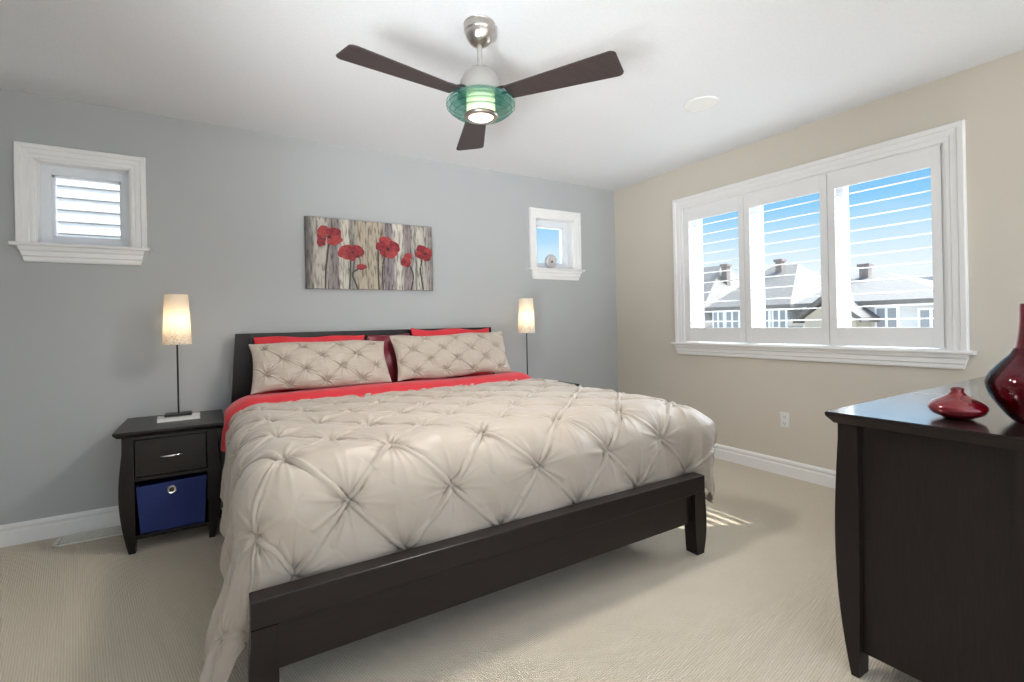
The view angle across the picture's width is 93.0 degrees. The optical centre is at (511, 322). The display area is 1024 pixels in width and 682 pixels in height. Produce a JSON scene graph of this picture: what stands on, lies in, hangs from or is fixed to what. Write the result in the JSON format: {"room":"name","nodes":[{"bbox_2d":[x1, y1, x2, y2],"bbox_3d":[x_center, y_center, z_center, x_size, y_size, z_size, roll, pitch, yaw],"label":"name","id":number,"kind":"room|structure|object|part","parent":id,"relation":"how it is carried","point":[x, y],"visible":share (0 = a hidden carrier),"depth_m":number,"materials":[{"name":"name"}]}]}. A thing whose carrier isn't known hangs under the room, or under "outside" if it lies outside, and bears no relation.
{"room":"bedroom","nodes":[
{"label":"bedroom","id":0,"kind":"room"},
{"bbox_2d":[56,179,119,238],"bbox_3d":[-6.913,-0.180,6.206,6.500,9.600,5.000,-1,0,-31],"label":"blind","id":1,"kind":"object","parent":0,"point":[84,209],"visible":0.02,"depth_m":5.19,"materials":[{"name":"white"}]},
{"bbox_2d":[0,89,617,524],"bbox_3d":[-1.164,-0.070,4.186,5.789,2.740,0.200,-1,0,-31],"label":"wall","id":2,"kind":"structure","parent":0,"point":[83,354],"depth_m":3.49,"materials":[{"name":"grey paint"}]},
{"bbox_2d":[8,141,151,265],"bbox_3d":[-2.767,-0.736,3.161,0.682,0.723,0.230,-1,0,-31],"label":"window","id":3,"kind":"structure","parent":2,"relation":"in","point":[37,167],"depth_m":3.10,"materials":[{"name":"white paint"}]},
{"bbox_3d":[-2.804,-0.744,3.223,0.466,0.533,0.085,-1,0,-31],"label":"sash","id":4,"kind":"part","parent":3,"relation":"part of","materials":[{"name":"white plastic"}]},
{"bbox_2d":[0,500,222,547],"bbox_3d":[-1.080,1.233,4.093,5.389,0.130,0.018,-1,0,-31],"label":"baseboard","id":5,"kind":"structure","parent":2,"relation":"attached to","point":[17,533],"depth_m":3.02,"materials":[{"name":"white paint"}]},
{"bbox_2d":[304,216,432,290],"bbox_3d":[-1.159,-0.552,4.051,1.050,0.564,0.046,-1,0,-31],"label":"painting","id":6,"kind":"object","parent":2,"relation":"attached to","point":[339,253],"visible":1,"depth_m":4.01,"materials":[{"name":"paint"}]},
{"bbox_2d":[528,207,584,280],"bbox_3d":[0.422,-0.803,5.114,0.696,0.723,0.230,-1,0,-31],"label":"window","id":7,"kind":"structure","parent":2,"relation":"in","point":[568,224],"depth_m":5.13,"materials":[{"name":"white paint"}]},
{"bbox_2d":[545,254,556,267],"bbox_3d":[0.407,-0.631,5.079,0.148,0.158,0.051,-1,0,-31],"label":"round ornament","id":8,"kind":"object","parent":7,"relation":"on","point":[550,260],"visible":0.93,"depth_m":5.06,"materials":[{"name":"white ceramic"}]},
{"bbox_3d":[0.384,-0.811,5.176,0.480,0.533,0.085,-1,0,-31],"label":"sash","id":9,"kind":"part","parent":7,"relation":"part of","materials":[{"name":"white plastic"}]},
{"bbox_2d":[0,458,920,681],"bbox_3d":[0.348,1.329,1.765,5.789,0.120,5.877,-1,0,-31],"label":"floor","id":10,"kind":"structure","parent":0,"point":[760,603],"depth_m":2.12,"materials":[{"name":"beige carpet"}]},
{"bbox_2d":[51,526,122,547],"bbox_3d":[-2.602,1.327,3.030,0.370,0.006,0.155,-1,0,-31],"label":"floor vent","id":11,"kind":"object","parent":10,"relation":"in","point":[114,531],"visible":0.84,"depth_m":3.01,"materials":[{"name":"beige paint"}]},
{"bbox_2d":[112,409,223,554],"bbox_3d":[-2.128,0.969,3.069,0.532,0.702,0.562,-1,0,-31],"label":"nightstand","id":12,"kind":"object","parent":10,"relation":"on","point":[150,449],"visible":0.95,"depth_m":2.88,"materials":[{"name":"brown wood"}]},
{"bbox_3d":[-2.203,0.988,2.781,0.073,0.668,0.055,-1,0,-31],"label":"leg","id":13,"kind":"part","parent":12,"relation":"part of","materials":[{"name":"brown wood"}]},
{"bbox_3d":[-2.319,0.948,2.968,0.018,0.583,0.395,-1,0,-31],"label":"panel","id":14,"kind":"part","parent":12,"relation":"part of","materials":[{"name":"brown wood"}]},
{"bbox_3d":[-2.017,0.782,2.881,0.348,0.212,0.020,-1,0,-31],"label":"drawer","id":15,"kind":"part","parent":12,"relation":"part of","materials":[{"name":"brown wood"}]},
{"bbox_2d":[136,471,206,533],"bbox_3d":[-2.102,1.081,3.031,0.344,0.288,0.342,-1,0,-31],"label":"storage bin","id":16,"kind":"object","parent":12,"relation":"on","point":[179,500],"visible":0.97,"depth_m":2.90,"materials":[{"name":"blue fabric"}]},
{"bbox_3d":[-2.005,0.783,2.862,0.106,0.015,0.030,-1,0,-31],"label":"handle","id":17,"kind":"part","parent":12,"relation":"part of","materials":[{"name":"silver metal"}]},
{"bbox_2d":[136,500,208,539],"bbox_3d":[-2.125,1.237,3.073,0.410,0.022,0.453,-1,0,-31],"label":"shelf","id":18,"kind":"object","parent":12,"relation":"attached to","point":[150,534],"depth_m":2.90,"materials":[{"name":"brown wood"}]},
{"bbox_2d":[157,412,199,422],"bbox_3d":[-2.121,0.606,3.097,0.225,0.024,0.120,-1,0,-34],"label":"book","id":19,"kind":"object","parent":12,"relation":"on","point":[196,415],"visible":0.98,"depth_m":3.05,"materials":[{"name":"white paper"}]},
{"bbox_2d":[162,294,191,417],"bbox_3d":[-2.140,0.208,3.108,0.158,0.770,0.158,-1,0,-31],"label":"table lamp","id":20,"kind":"object","parent":19,"relation":"on","point":[176,331],"visible":1,"depth_m":3.06,"materials":[{"name":"beige fabric"}]},
{"bbox_3d":[-2.144,-0.018,3.108,0.158,0.318,0.158,-1,0,-31],"label":"lamp shade","id":21,"kind":"part","parent":20,"relation":"part of","materials":[{"name":"beige fabric"}]},
{"bbox_3d":[-2.253,0.946,3.272,0.400,0.583,0.015,-1,0,-31],"label":"panel","id":22,"kind":"part","parent":12,"relation":"part of","materials":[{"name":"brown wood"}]},
{"bbox_3d":[-1.837,0.980,3.005,0.073,0.668,0.055,-1,0,-31],"label":"leg","id":23,"kind":"part","parent":12,"relation":"part of","materials":[{"name":"brown wood"}]},
{"bbox_3d":[-2.067,0.985,3.380,0.073,0.668,0.055,-1,0,-31],"label":"leg","id":24,"kind":"part","parent":12,"relation":"part of","materials":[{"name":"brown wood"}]},
{"bbox_2d":[231,327,706,681],"bbox_3d":[-0.490,0.668,3.037,2.238,1.235,2.263,-1,0,-31],"label":"bed","id":25,"kind":"object","parent":10,"relation":"on","point":[291,622],"visible":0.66,"depth_m":1.91,"materials":[{"name":"brown wood"}]},
{"bbox_3d":[-1.946,0.699,3.437,0.173,1.235,0.060,-1,0,-31],"label":"headboard post","id":26,"kind":"part","parent":25,"relation":"part of","materials":[{"name":"brown wood"}]},
{"bbox_3d":[-0.797,1.128,1.560,0.085,0.328,0.074,-1,0,-31],"label":"leg","id":27,"kind":"part","parent":25,"relation":"part of","materials":[{"name":"brown wood"}]},
{"bbox_3d":[-1.075,0.588,3.978,1.920,0.920,0.030,-1,0,-31],"label":"headboard panel","id":28,"kind":"part","parent":25,"relation":"part of","materials":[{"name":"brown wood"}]},
{"bbox_3d":[-1.083,0.098,3.973,1.880,0.070,0.056,-1,0,-31],"label":"headboard rail","id":29,"kind":"part","parent":25,"relation":"part of","materials":[{"name":"brown wood"}]},
{"bbox_2d":[221,372,531,452],"bbox_3d":[-0.852,0.612,3.727,2.380,0.330,0.542,-1,0,-31],"label":"sheet","id":30,"kind":"object","parent":25,"relation":"on","point":[242,403],"visible":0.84,"depth_m":3.39,"materials":[{"name":"red fabric"}]},
{"bbox_2d":[253,335,364,393],"bbox_3d":[-1.467,0.309,3.592,0.778,0.426,0.122,-1,0,-31],"label":"pillow","id":31,"kind":"object","parent":30,"relation":"on","point":[274,339],"visible":0.11,"depth_m":3.53,"materials":[{"name":"red fabric"}]},
{"bbox_2d":[248,340,391,394],"bbox_3d":[-1.332,0.297,3.444,0.935,0.324,0.209,-1,0,-31],"label":"pillow sham","id":32,"kind":"object","parent":30,"relation":"on","point":[287,365],"visible":1,"depth_m":3.37,"materials":[{"name":"beige fabric"}]},
{"bbox_2d":[367,333,412,382],"bbox_3d":[-0.972,0.299,3.881,0.354,0.417,0.132,-1,0,-31],"label":"pillow","id":33,"kind":"object","parent":30,"relation":"on","point":[389,353],"visible":0.27,"depth_m":3.84,"materials":[{"name":"red fabric"}]},
{"bbox_2d":[389,331,511,380],"bbox_3d":[-0.475,0.263,3.973,1.015,0.352,0.212,-1,0,-31],"label":"pillow sham","id":34,"kind":"object","parent":30,"relation":"on","point":[439,356],"visible":1,"depth_m":3.89,"materials":[{"name":"beige fabric"}]},
{"bbox_2d":[411,328,491,379],"bbox_3d":[-0.504,0.268,4.185,0.737,0.455,0.120,-1,0,-31],"label":"pillow","id":35,"kind":"object","parent":30,"relation":"on","point":[415,332],"visible":0.12,"depth_m":4.16,"materials":[{"name":"red fabric"}]},
{"bbox_2d":[198,378,716,681],"bbox_3d":[-0.258,0.865,2.867,2.655,0.820,1.668,-1,0,-31],"label":"duvet","id":36,"kind":"object","parent":25,"relation":"on","point":[309,487],"visible":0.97,"depth_m":2.08,"materials":[{"name":"beige fabric"}]},
{"bbox_3d":[0.101,0.899,2.113,2.189,0.090,0.074,-1,0,-31],"label":"footboard rail","id":37,"kind":"part","parent":25,"relation":"part of","materials":[{"name":"brown wood"}]},
{"bbox_3d":[0.101,1.023,2.118,2.129,0.161,0.030,-1,0,-31],"label":"footboard panel","id":38,"kind":"part","parent":25,"relation":"part of","materials":[{"name":"brown wood"}]},
{"bbox_3d":[1.006,1.091,2.664,0.092,0.328,0.074,-1,0,-31],"label":"leg","id":39,"kind":"part","parent":25,"relation":"part of","materials":[{"name":"brown wood"}]},
{"bbox_2d":[825,376,1023,681],"bbox_3d":[2.007,0.769,1.954,1.684,0.930,0.574,-1,0,-31],"label":"dresser","id":40,"kind":"object","parent":10,"relation":"on","point":[929,506],"visible":0.94,"depth_m":1.55,"materials":[{"name":"brown wood"}]},
{"bbox_3d":[1.223,0.805,1.748,0.070,0.890,0.078,-1,0,-31],"label":"leg","id":41,"kind":"part","parent":40,"relation":"part of","materials":[{"name":"brown wood"}]},
{"bbox_3d":[1.344,0.759,1.548,0.020,0.806,0.414,-1,0,-31],"label":"panel","id":42,"kind":"part","parent":40,"relation":"part of","materials":[{"name":"brown wood"}]},
{"bbox_2d":[927,387,989,419],"bbox_3d":[1.462,0.265,1.595,0.151,0.100,0.151,-1,0,-31],"label":"bud vase","id":43,"kind":"object","parent":40,"relation":"on","point":[956,404],"visible":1,"depth_m":1.56,"materials":[{"name":"red glass"}]},
{"bbox_2d":[984,303,1023,423],"bbox_3d":[1.624,0.126,1.490,0.256,0.370,0.256,-1,0,-28],"label":"vase","id":44,"kind":"object","parent":40,"relation":"on","point":[1004,382],"visible":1,"depth_m":1.50,"materials":[{"name":"red glass"}]},
{"bbox_3d":[1.625,0.195,1.490,0.256,0.232,0.256,-1,0,-31],"label":"glass casing","id":45,"kind":"part","parent":44,"relation":"part of","materials":[{"name":"red glass"}]},
{"bbox_3d":[1.467,0.800,1.349,0.070,0.890,0.078,-1,0,-31],"label":"leg","id":46,"kind":"part","parent":40,"relation":"part of","materials":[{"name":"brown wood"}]},
{"bbox_3d":[0.247,0.920,4.523,0.532,0.702,0.562,-1,0,-31],"label":"nightstand","id":47,"kind":"object","parent":10,"relation":"on","visible":0},
{"bbox_2d":[518,298,534,374],"bbox_3d":[0.136,0.165,4.484,0.158,0.770,0.158,-1,0,-31],"label":"table lamp","id":48,"kind":"object","parent":47,"relation":"on","point":[526,324],"visible":0.89,"depth_m":4.42,"materials":[{"name":"beige fabric"}]},
{"bbox_3d":[0.132,-0.061,4.484,0.158,0.318,0.158,-1,0,-31],"label":"lamp shade","id":49,"kind":"part","parent":48,"relation":"part of","materials":[{"name":"beige fabric"}]},
{"bbox_2d":[0,0,1023,190],"bbox_3d":[0.287,-1.546,1.765,5.789,0.150,5.877,-1,0,-31],"label":"ceiling","id":50,"kind":"structure","parent":0,"point":[773,67],"depth_m":2.74,"materials":[{"name":"white paint"}]},
{"bbox_2d":[336,15,623,150],"bbox_3d":[-0.281,-1.224,2.330,1.112,0.470,1.284,-1,0,-31],"label":"ceiling fan","id":51,"kind":"object","parent":50,"relation":"hanging from","point":[479,89],"visible":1,"depth_m":2.26,"materials":[{"name":"brown wood"}]},
{"bbox_3d":[-0.472,-1.087,2.110,0.538,0.030,0.171,-1,0,-40],"label":"blade","id":52,"kind":"part","parent":51,"relation":"part of","materials":[{"name":"brown wood"}]},
{"bbox_3d":[-0.222,-1.092,2.796,0.171,0.030,0.538,-1,0,-9],"label":"blade","id":53,"kind":"part","parent":51,"relation":"part of","materials":[{"name":"brown wood"}]},
{"bbox_3d":[0.220,-1.101,2.192,0.538,0.030,0.171,-1,0,27],"label":"blade","id":54,"kind":"part","parent":51,"relation":"part of","materials":[{"name":"brown wood"}]},
{"bbox_2d":[683,96,718,111],"bbox_3d":[1.289,-1.486,3.312,0.228,0.012,0.228,-1,0,-31],"label":"ceiling speaker","id":55,"kind":"object","parent":50,"relation":"attached to","point":[702,103],"visible":1,"depth_m":3.30,"materials":[{"name":"white plastic"}]},
{"bbox_2d":[686,99,715,110],"bbox_3d":[1.289,-1.486,3.312,0.194,0.008,0.194,-1,0,-31],"label":"grille","id":56,"kind":"object","parent":55,"relation":"attached to","point":[693,104],"depth_m":3.31,"materials":[{"name":"white plastic"}]},
{"bbox_2d":[614,50,1023,470],"bbox_3d":[2.753,-0.152,3.139,0.200,2.740,5.677,-1,0,-31],"label":"wall","id":57,"kind":"structure","parent":0,"point":[744,398],"depth_m":3.68,"materials":[{"name":"beige paint"}]},
{"bbox_2d":[714,443,835,488],"bbox_3d":[2.692,1.154,3.074,0.018,0.130,5.657,-1,0,-31],"label":"baseboard","id":58,"kind":"structure","parent":57,"relation":"attached to","point":[801,471],"depth_m":3.94,"materials":[{"name":"white paint"}]},
{"bbox_2d":[780,412,789,427],"bbox_3d":[2.186,0.783,3.894,0.010,0.120,0.076,-1,0,-31],"label":"wall outlet","id":59,"kind":"object","parent":57,"relation":"attached to","point":[784,417],"visible":1,"depth_m":3.89,"materials":[{"name":"white plastic"}]},
{"bbox_2d":[670,119,976,369],"bbox_3d":[2.240,-0.457,3.900,0.250,1.508,2.243,-1,0,-31],"label":"window","id":60,"kind":"structure","parent":57,"relation":"in","point":[951,137],"depth_m":3.56,"materials":[{"name":"white paint"}]},
{"bbox_2d":[684,195,745,342],"bbox_3d":[1.847,-0.454,4.439,0.051,1.268,0.612,-1,0,-31],"label":"plantation shutter","id":61,"kind":"object","parent":60,"relation":"attached to","point":[734,335],"visible":1,"depth_m":4.40,"materials":[{"name":"white paint"}]},
{"bbox_3d":[1.833,-1.028,4.438,0.028,0.120,0.512,-1,0,-31],"label":"rail","id":62,"kind":"part","parent":61,"relation":"part of","materials":[{"name":"white paint"}]},
{"bbox_3d":[1.857,0.114,4.438,0.028,0.131,0.512,-1,0,-31],"label":"rail","id":63,"kind":"part","parent":61,"relation":"part of","materials":[{"name":"white paint"}]},
{"bbox_2d":[743,174,829,344],"bbox_3d":[2.182,-0.461,3.892,0.051,1.268,0.661,-1,0,-31],"label":"plantation shutter","id":64,"kind":"object","parent":60,"relation":"attached to","point":[772,335],"visible":1,"depth_m":3.83,"materials":[{"name":"white paint"}]},
{"bbox_3d":[2.168,-1.035,3.891,0.028,0.120,0.561,-1,0,-31],"label":"rail","id":65,"kind":"part","parent":64,"relation":"part of","materials":[{"name":"white paint"}]},
{"bbox_3d":[2.192,0.107,3.891,0.028,0.131,0.561,-1,0,-31],"label":"rail","id":66,"kind":"part","parent":64,"relation":"part of","materials":[{"name":"white paint"}]},
{"bbox_3d":[2.312,-0.463,3.944,0.080,1.290,1.973,-1,0,-31],"label":"sash","id":67,"kind":"part","parent":60,"relation":"part of","materials":[{"name":"white plastic"}]},
{"bbox_2d":[827,146,944,347],"bbox_3d":[2.529,-0.469,3.326,0.051,1.268,0.660,-1,0,-31],"label":"plantation shutter","id":68,"kind":"object","parent":60,"relation":"attached to","point":[920,337],"visible":1,"depth_m":3.25,"materials":[{"name":"white paint"}]},
{"bbox_3d":[2.515,-1.042,3.325,0.028,0.120,0.560,-1,0,-31],"label":"rail","id":69,"kind":"part","parent":68,"relation":"part of","materials":[{"name":"white paint"}]},
{"bbox_3d":[2.539,0.100,3.325,0.028,0.131,0.560,-1,0,-31],"label":"rail","id":70,"kind":"part","parent":68,"relation":"part of","materials":[{"name":"white paint"}]},
{"label":"outside","id":71,"kind":"structure","parent":0,"visible":0},
{"bbox_3d":[16.623,4.228,68.751,220.000,0.200,220.000,-1,0,-31],"label":"ground","id":72,"kind":"structure","parent":71,"visible":0},
{"bbox_2d":[703,264,738,327],"bbox_3d":[11.273,0.514,28.529,7.440,7.450,5.540,-1,0,-31],"label":"house","id":73,"kind":"structure","parent":72,"relation":"on","point":[725,275],"depth_m":26.39,"materials":[{"name":"grey"}]},
{"bbox_2d":[706,259,820,327],"bbox_3d":[13.885,0.525,24.264,7.440,7.320,4.140,-1,0,-31],"label":"house","id":74,"kind":"structure","parent":72,"relation":"on","point":[812,278],"depth_m":22.82,"materials":[{"name":"grey"}]},
{"bbox_3d":[10.072,0.065,23.695,0.040,1.100,0.500,-1,0,-31],"label":"pane","id":75,"kind":"part","parent":74,"relation":"part of","materials":[{"name":"grey glass"}]},
{"bbox_3d":[10.463,0.056,23.055,0.040,1.100,0.600,-1,0,-31],"label":"pane","id":76,"kind":"part","parent":74,"relation":"part of","materials":[{"name":"grey glass"}]},
{"bbox_3d":[11.246,0.040,21.776,0.040,1.100,0.500,-1,0,-31],"label":"pane","id":77,"kind":"part","parent":74,"relation":"part of","materials":[{"name":"grey glass"}]},
{"bbox_3d":[11.638,0.032,21.137,0.040,1.100,0.500,-1,0,-31],"label":"pane","id":78,"kind":"part","parent":74,"relation":"part of","materials":[{"name":"grey glass"}]},
{"bbox_2d":[793,263,933,326],"bbox_3d":[15.930,0.807,19.709,8.720,6.670,5.440,-1,0,-31],"label":"house","id":79,"kind":"structure","parent":72,"relation":"on","point":[906,284],"depth_m":18.11,"materials":[{"name":"beige"}]},
{"bbox_3d":[13.701,0.039,17.768,0.040,1.100,0.600,-1,0,-31],"label":"pane","id":80,"kind":"part","parent":79,"relation":"part of","materials":[{"name":"grey glass"}]},
{"bbox_3d":[14.382,0.124,16.659,0.040,1.100,0.600,-1,0,-31],"label":"pane","id":81,"kind":"part","parent":79,"relation":"part of","materials":[{"name":"grey glass"}]},
{"bbox_2d":[918,276,932,280],"bbox_3d":[56.520,-2.547,99.125,20.000,11.676,90.000,-1,0,-31],"label":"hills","id":82,"kind":"structure","parent":72,"relation":"on","point":[927,278],"depth_m":71.83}
]}

